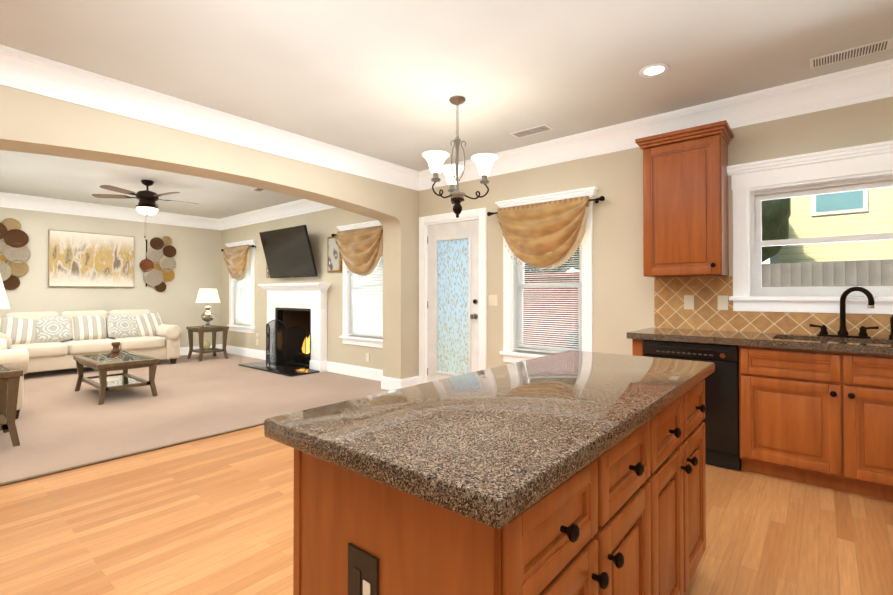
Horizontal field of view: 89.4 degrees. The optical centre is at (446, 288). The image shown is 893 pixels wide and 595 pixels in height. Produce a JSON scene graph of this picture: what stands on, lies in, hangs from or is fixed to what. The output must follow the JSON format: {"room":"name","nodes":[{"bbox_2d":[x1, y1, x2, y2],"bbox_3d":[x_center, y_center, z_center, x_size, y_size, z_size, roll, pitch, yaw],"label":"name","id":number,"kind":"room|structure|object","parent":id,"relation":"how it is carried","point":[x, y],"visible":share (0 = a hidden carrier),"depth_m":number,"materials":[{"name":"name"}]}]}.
{"room":"kitchen and living room","nodes":[
{"label":"kitchen and living room","id":0,"kind":"room"},
{"bbox_2d":[0,207,220,346],"bbox_3d":[-7.046,-0.094,6.455,0.160,2.700,7.400,0,-1,40],"label":"wall","id":1,"kind":"structure","parent":0,"point":[197,257],"depth_m":8.10,"materials":[{"name":"paint"}]},
{"bbox_2d":[0,218,30,289],"bbox_3d":[-6.661,-0.532,6.750,0.055,1.087,0.661,0,-1,40],"label":"cluster","id":2,"kind":"object","parent":1,"relation":"attached to","point":[15,251],"visible":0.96,"depth_m":6.84,"materials":[{"name":"brown metal"}]},
{"bbox_2d":[48,229,133,286],"bbox_3d":[-5.950,-0.487,7.616,0.038,0.910,1.160,0,-1,40],"label":"canvas art","id":3,"kind":"object","parent":1,"relation":"attached to","point":[80,259],"visible":0.94,"depth_m":7.56},
{"bbox_2d":[0,192,219,229],"bbox_3d":[-6.099,-1.329,7.404,0.098,0.212,4.530,0,-1,40],"label":"crown molding","id":4,"kind":"structure","parent":1,"relation":"attached to","point":[7,200],"depth_m":7.65,"materials":[{"name":"white wood"}]},
{"bbox_2d":[139,236,175,291],"bbox_3d":[-5.332,-0.471,8.345,0.055,1.048,0.607,0,-1,40],"label":"cluster","id":5,"kind":"object","parent":1,"relation":"attached to","point":[155,261],"visible":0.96,"depth_m":8.36,"materials":[{"name":"brown metal"}]},
{"bbox_2d":[180,344,219,355],"bbox_3d":[-6.131,1.185,7.404,0.016,0.153,4.750,0,-1,40],"label":"baseboard","id":6,"kind":"structure","parent":1,"relation":"attached to","point":[183,350],"depth_m":8.74,"materials":[{"name":"white wood"}]},
{"bbox_2d":[0,352,390,482],"bbox_3d":[-4.852,1.285,4.615,5.550,0.104,7.400,0,-1,40],"label":"floor","id":7,"kind":"structure","parent":0,"point":[60,423],"depth_m":4.75,"materials":[{"name":"beige carpet"}]},
{"bbox_2d":[0,275,22,446],"bbox_3d":[-3.724,0.527,3.515,0.600,1.391,0.560,0,-1,40],"label":"end table","id":8,"kind":"object","parent":7,"relation":"on","point":[10,374],"visible":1,"depth_m":3.52,"materials":[{"name":"brown wood"}]},
{"bbox_2d":[0,275,9,308],"bbox_3d":[-3.724,0.234,3.518,0.470,0.806,0.470,0,-1,40],"label":"lamp","id":9,"kind":"object","parent":8,"relation":"on","point":[4,304],"depth_m":3.59,"materials":[{"name":"white glass"}]},
{"bbox_2d":[0,339,28,418],"bbox_3d":[-4.915,0.776,4.457,1.680,0.912,0.969,0,-1,40],"label":"loveseat","id":10,"kind":"object","parent":7,"relation":"on","point":[18,358],"visible":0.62,"depth_m":4.26,"materials":[{"name":"fabric"}]},
{"bbox_2d":[0,309,181,372],"bbox_3d":[-5.601,0.802,7.065,0.969,0.912,2.340,0,-1,40],"label":"sofa","id":11,"kind":"object","parent":7,"relation":"on","point":[49,341],"visible":0.92,"depth_m":6.94,"materials":[{"name":"fabric"}]},
{"bbox_2d":[0,317,35,344],"bbox_3d":[-6.162,0.607,6.493,0.150,0.410,0.440,-26,-24,29],"label":"pillow","id":12,"kind":"object","parent":11,"relation":"on","point":[22,330],"depth_m":6.46,"materials":[{"name":"beige fabric"}]},
{"bbox_2d":[35,316,72,342],"bbox_3d":[-5.919,0.610,6.785,0.440,0.410,0.150,-10,-15,-47],"label":"pillow","id":13,"kind":"object","parent":11,"relation":"on","point":[48,329],"depth_m":6.75,"materials":[{"name":"beige fabric"}]},
{"bbox_2d":[71,316,105,340],"bbox_3d":[-5.638,0.614,7.124,0.150,0.410,0.440,-28,-18,36],"label":"pillow","id":14,"kind":"object","parent":11,"relation":"on","point":[83,328],"depth_m":7.06,"materials":[{"name":"beige fabric"}]},
{"bbox_2d":[107,315,136,337],"bbox_3d":[-5.350,0.617,7.470,0.150,0.410,0.440,-27,-22,32],"label":"pillow","id":15,"kind":"object","parent":11,"relation":"on","point":[118,326],"depth_m":7.40,"materials":[{"name":"beige fabric"}]},
{"bbox_2d":[136,312,161,336],"bbox_3d":[-5.126,0.620,7.739,0.440,0.410,0.150,-16,-11,-44],"label":"pillow","id":16,"kind":"object","parent":11,"relation":"on","point":[148,324],"depth_m":7.70,"materials":[{"name":"beige fabric"}]},
{"bbox_2d":[73,342,159,404],"bbox_3d":[-3.937,0.936,5.366,1.100,0.610,0.580,0,-1,40],"label":"coffee table","id":17,"kind":"object","parent":7,"relation":"on","point":[103,381],"visible":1,"depth_m":5.21,"materials":[{"name":"brown wood"}]},
{"bbox_2d":[0,422,263,486],"bbox_3d":[-1.833,1.225,3.917,0.040,0.011,3.990,0,-1,40],"label":"transition strip","id":18,"kind":"object","parent":7,"relation":"on","point":[103,460],"depth_m":3.27,"materials":[{"name":"brown wood"}]},
{"bbox_2d":[186,288,228,361],"bbox_3d":[-4.356,0.620,8.242,0.560,1.301,0.520,0,-1,40],"label":"end table","id":19,"kind":"object","parent":7,"relation":"on","point":[208,295],"visible":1,"depth_m":8.17,"materials":[{"name":"brown wood"}]},
{"bbox_2d":[196,288,219,326],"bbox_3d":[-4.356,0.327,8.245,0.400,0.716,0.400,0,-1,40],"label":"lamp","id":20,"kind":"object","parent":19,"relation":"on","point":[208,295],"depth_m":8.15,"materials":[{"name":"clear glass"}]},
{"bbox_2d":[238,283,330,376],"bbox_3d":[-2.459,0.587,7.379,1.780,1.348,1.140,0,-1,40],"label":"fireplace","id":21,"kind":"object","parent":7,"relation":"on","point":[302,305],"visible":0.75,"depth_m":7.04,"materials":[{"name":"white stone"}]},
{"bbox_2d":[266,319,305,369],"bbox_3d":[-2.624,0.858,7.178,1.087,0.755,0.201,0,-1,40],"label":"fire screen","id":22,"kind":"object","parent":21,"relation":"on","point":[285,347],"visible":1,"depth_m":6.93,"materials":[{"name":"metal"}]},
{"bbox_2d":[0,85,418,378],"bbox_3d":[-2.842,-0.129,2.956,0.320,2.700,7.400,0,-1,40],"label":"wall","id":23,"kind":"structure","parent":0,"point":[33,123],"depth_m":4.01,"materials":[{"name":"paint"}]},
{"bbox_2d":[0,44,419,190],"bbox_3d":[-2.681,-1.375,2.835,0.098,0.212,7.400,0,-1,40],"label":"crown molding","id":24,"kind":"structure","parent":23,"relation":"attached to","point":[27,72],"depth_m":3.52,"materials":[{"name":"white wood"}]},
{"bbox_2d":[380,375,402,389],"bbox_3d":[-0.678,1.166,5.542,0.352,0.153,0.016,0,-1,40],"label":"baseboard","id":25,"kind":"structure","parent":23,"relation":"attached to","point":[388,383],"depth_m":5.54,"materials":[{"name":"white wood"}]},
{"bbox_2d":[403,376,418,387],"bbox_3d":[-0.438,1.166,5.568,0.016,0.153,0.290,0,-1,40],"label":"baseboard","id":26,"kind":"structure","parent":23,"relation":"attached to","point":[411,381],"depth_m":5.56,"materials":[{"name":"white wood"}]},
{"bbox_2d":[0,425,892,594],"bbox_3d":[-0.182,1.248,0.728,6.600,0.100,7.400,0,-1,40],"label":"floor","id":27,"kind":"structure","parent":0,"point":[213,515],"depth_m":2.27,"materials":[{"name":"brown wood"}]},
{"bbox_2d":[293,370,714,594],"bbox_3d":[0.380,0.780,1.482,0.625,0.851,1.579,0,-1,40],"label":"kitchen island","id":28,"kind":"object","parent":27,"relation":"on","point":[630,520],"depth_m":0.98,"materials":[{"name":"wood"}]},
{"bbox_2d":[348,543,378,594],"bbox_3d":[-0.171,0.600,0.913,0.092,0.140,0.008,0,-1,40],"label":"outlet","id":29,"kind":"object","parent":28,"relation":"attached to","point":[363,572],"visible":1,"depth_m":0.91,"materials":[{"name":"brown plastic"}]},
{"bbox_2d":[264,350,714,533],"bbox_3d":[0.359,0.332,1.497,0.660,0.045,1.680,0,-1,40],"label":"island countertop","id":30,"kind":"structure","parent":28,"relation":"on","point":[475,448],"depth_m":1.01,"materials":[{"name":"brown stone"}]},
{"bbox_2d":[643,339,740,470],"bbox_3d":[1.885,0.798,3.404,0.602,0.842,0.610,0,-1,40],"label":"dishwasher","id":31,"kind":"object","parent":27,"relation":"on","point":[722,436],"visible":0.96,"depth_m":3.06,"materials":[{"name":"black metal"}]},
{"bbox_2d":[735,344,892,501],"bbox_3d":[2.548,0.794,2.867,1.094,0.852,0.618,0,-1,40],"label":"base cabinet","id":32,"kind":"object","parent":27,"relation":"on","point":[816,399],"depth_m":2.73,"materials":[{"name":"wood"}]},
{"bbox_2d":[627,328,892,355],"bbox_3d":[2.695,0.344,2.728,2.925,0.045,0.652,0,-1,40],"label":"countertop","id":33,"kind":"structure","parent":32,"relation":"on","point":[878,345],"depth_m":3.02,"materials":[{"name":"brown stone"}]},
{"bbox_2d":[807,288,892,339],"bbox_3d":[2.691,0.154,2.994,0.445,0.339,0.144,0,-1,40],"label":"faucet","id":34,"kind":"object","parent":33,"relation":"on","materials":[{"name":"black metal"}]},
{"bbox_2d":[0,0,892,218],"bbox_3d":[-2.315,-1.534,2.532,12.470,0.100,7.720,0,-1,40],"label":"ceiling","id":35,"kind":"structure","parent":0,"point":[384,80],"depth_m":2.94,"materials":[{"name":"paint"}]},
{"bbox_2d":[92,180,198,240],"bbox_3d":[-3.964,-1.041,6.057,1.268,0.815,1.252,0,-1,40],"label":"fan","id":36,"kind":"object","parent":35,"relation":"hanging from","point":[147,205],"visible":1,"depth_m":5.95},
{"bbox_2d":[251,188,263,191],"bbox_3d":[-2.679,-1.440,6.510,0.300,0.007,0.150,0,-1,40],"label":"ceiling vent","id":37,"kind":"object","parent":35,"relation":"in","point":[257,189],"visible":0.56,"depth_m":6.52,"materials":[{"name":"white metal"}]},
{"bbox_2d":[422,95,497,217],"bbox_3d":[0.076,-1.012,3.455,0.569,0.925,0.552,0,-1,40],"label":"chandelier","id":38,"kind":"object","parent":35,"relation":"hanging from","point":[452,172],"visible":1,"depth_m":3.44,"materials":[{"name":"white glass"}]},
{"bbox_2d":[509,124,553,137],"bbox_3d":[0.789,-1.463,4.189,0.380,0.007,0.160,0,-1,40],"label":"ceiling vent","id":39,"kind":"object","parent":35,"relation":"in","point":[532,130],"visible":1,"depth_m":4.18,"materials":[{"name":"white metal"}]},
{"bbox_2d":[639,63,669,77],"bbox_3d":[1.404,-1.475,3.053,0.194,0.007,0.194,0,-1,40],"label":"recessed light","id":40,"kind":"object","parent":35,"relation":"in","point":[650,71],"visible":1,"depth_m":3.05,"materials":[{"name":"beige"}]},
{"bbox_2d":[809,38,892,68],"bbox_3d":[2.538,-1.477,2.837,0.400,0.007,0.160,0,-1,40],"label":"ceiling vent","id":41,"kind":"object","parent":35,"relation":"in","point":[856,52],"visible":1,"depth_m":2.83,"materials":[{"name":"white metal"}]},
{"bbox_2d":[221,97,892,369],"bbox_3d":[0.103,-0.104,5.423,12.470,2.700,0.160,0,-1,40],"label":"wall","id":42,"kind":"structure","parent":0,"point":[623,295],"depth_m":4.21,"materials":[{"name":"paint"}]},
{"bbox_2d":[221,240,255,332],"bbox_3d":[-3.951,-0.039,8.657,1.288,1.725,0.326,0,-1,40],"label":"window","id":43,"kind":"structure","parent":42,"relation":"in","point":[239,258],"depth_m":8.61,"materials":[{"name":"clear glass"}]},
{"bbox_2d":[220,344,265,359],"bbox_3d":[-3.823,1.197,8.563,2.020,0.153,0.016,0,-1,40],"label":"baseboard","id":44,"kind":"structure","parent":42,"relation":"attached to","point":[253,353],"depth_m":8.52,"materials":[{"name":"white wood"}]},
{"bbox_2d":[266,262,269,277],"bbox_3d":[-3.099,-0.429,7.965,0.280,0.460,0.027,0,-1,40],"label":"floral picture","id":45,"kind":"object","parent":42,"relation":"attached to","point":[267,274],"visible":0.21,"depth_m":8.01,"materials":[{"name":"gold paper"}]},
{"bbox_2d":[216,199,335,229],"bbox_3d":[-2.639,-1.327,7.550,5.230,0.212,0.098,0,-1,40],"label":"crown molding","id":46,"kind":"structure","parent":42,"relation":"attached to","point":[302,206],"depth_m":7.87,"materials":[{"name":"white wood"}]},
{"bbox_2d":[259,225,317,277],"bbox_3d":[-2.558,-0.578,7.335,1.360,0.777,0.306,0,-1,40],"label":"tv","id":47,"kind":"object","parent":42,"relation":"attached to","point":[288,253],"visible":1,"depth_m":7.24,"materials":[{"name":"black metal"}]},
{"bbox_2d":[327,236,341,272],"bbox_3d":[-1.684,-0.521,6.789,0.330,0.540,0.027,0,-1,40],"label":"floral picture","id":48,"kind":"object","parent":42,"relation":"attached to","point":[334,260],"visible":0.79,"depth_m":6.78,"materials":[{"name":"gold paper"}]},
{"bbox_2d":[327,361,382,380],"bbox_3d":[-1.210,1.175,6.388,1.580,0.153,0.016,0,-1,40],"label":"baseboard","id":49,"kind":"structure","parent":42,"relation":"attached to","point":[346,369],"depth_m":6.47,"materials":[{"name":"white wood"}]},
{"bbox_2d":[331,220,382,347],"bbox_3d":[-1.161,-0.063,6.334,1.288,1.725,0.326,0,-1,40],"label":"window","id":50,"kind":"structure","parent":42,"relation":"in","point":[360,246],"depth_m":6.33,"materials":[{"name":"clear glass"}]},
{"bbox_2d":[366,353,369,361],"bbox_3d":[-1.100,0.954,6.303,0.072,0.115,0.008,0,-1,40],"label":"outlet","id":51,"kind":"object","parent":42,"relation":"attached to","point":[368,357],"visible":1,"depth_m":6.29,"materials":[{"name":"beige plastic"}]},
{"bbox_2d":[419,207,486,383],"bbox_3d":[0.089,0.173,5.396,1.020,2.155,0.214,0,-1,40],"label":"door","id":52,"kind":"structure","parent":42,"relation":"attached to","point":[452,295],"depth_m":5.39,"materials":[{"name":"white wood"}]},
{"bbox_2d":[489,295,497,305],"bbox_3d":[0.513,0.123,4.967,0.118,0.118,0.011,0,-1,40],"label":"light switch","id":53,"kind":"object","parent":42,"relation":"attached to","point":[493,300],"visible":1,"depth_m":4.96,"materials":[{"name":"white plastic"}]},
{"bbox_2d":[487,187,604,362],"bbox_3d":[0.983,-0.081,4.550,1.288,1.725,0.326,0,-1,40],"label":"window","id":54,"kind":"structure","parent":42,"relation":"in","point":[550,231],"depth_m":4.49,"materials":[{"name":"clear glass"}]},
{"bbox_2d":[420,59,892,190],"bbox_3d":[2.199,-1.368,3.523,6.480,0.212,0.098,0,-1,40],"label":"crown molding","id":55,"kind":"structure","parent":42,"relation":"attached to","point":[874,81],"depth_m":3.57,"materials":[{"name":"white wood"}]},
{"bbox_2d":[635,120,733,276],"bbox_3d":[1.889,-0.658,3.589,0.634,1.110,0.376,0,-1,40],"label":"upper cabinet","id":56,"kind":"object","parent":42,"relation":"attached to","point":[685,208],"visible":1,"depth_m":3.46,"materials":[{"name":"brown wood"}]},
{"bbox_2d":[684,295,693,308],"bbox_3d":[1.997,0.110,3.718,0.072,0.115,0.008,0,-1,40],"label":"electrical outlet plate","id":57,"kind":"object","parent":42,"relation":"attached to","point":[688,301],"visible":1,"depth_m":3.71,"materials":[{"name":"beige plastic"}]},
{"bbox_2d":[717,295,727,309],"bbox_3d":[2.181,0.109,3.564,0.072,0.115,0.008,0,-1,40],"label":"electrical outlet plate","id":58,"kind":"object","parent":42,"relation":"attached to","point":[722,302],"visible":1,"depth_m":3.56,"materials":[{"name":"beige plastic"}]},
{"bbox_2d":[727,140,892,313],"bbox_3d":[2.747,-0.395,3.155,1.384,1.125,0.217,0,-1,40],"label":"window","id":59,"kind":"structure","parent":42,"relation":"in","point":[754,185],"depth_m":3.28,"materials":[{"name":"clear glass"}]},
{"label":"outside","id":60,"kind":"structure","parent":0,"visible":0},
{"bbox_3d":[22.741,1.849,25.607,70.000,0.100,59.820,0,-1,40],"label":"ground","id":61,"kind":"structure","parent":60,"visible":0},
{"bbox_2d":[523,272,579,347],"bbox_3d":[-3.980,0.704,14.695,22.900,1.970,0.200,0,-1,40],"label":"fence","id":62,"kind":"object","parent":61,"relation":"on","point":[547,277],"depth_m":9.55,"materials":[{"name":"wood"}]},
{"bbox_2d":[524,198,790,273],"bbox_3d":[10.121,-2.551,8.489,37.981,8.366,11.043,0,-1,40],"label":"trees","id":63,"kind":"object","parent":61,"relation":"on","point":[774,216],"depth_m":9.81,"materials":[{"name":"green plant"}]},
{"bbox_2d":[762,259,892,286],"bbox_3d":[15.932,0.501,-0.460,27.100,2.070,0.180,0,-1,40],"label":"fence","id":64,"kind":"object","parent":61,"relation":"on","point":[809,272],"depth_m":7.44,"materials":[{"name":"grey wood"}]},
{"bbox_2d":[770,187,892,263],"bbox_3d":[16.828,-3.317,11.598,14.100,9.950,10.000,0,-1,40],"label":"house","id":65,"kind":"structure","parent":61,"relation":"on","point":[800,228],"depth_m":11.41,"materials":[{"name":"yellow paint"}]},
{"bbox_3d":[1.501,1.590,6.343,4.000,0.030,3.010,0,-1,40],"label":"patio","id":66,"kind":"object","parent":61,"relation":"on","visible":0},
{"bbox_2d":[565,321,578,348],"bbox_3d":[2.273,0.977,6.104,1.200,1.190,0.600,0,-1,40],"label":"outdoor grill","id":67,"kind":"object","parent":66,"relation":"on","point":[572,339],"depth_m":6.19,"materials":[{"name":"grey metal"}]}
]}

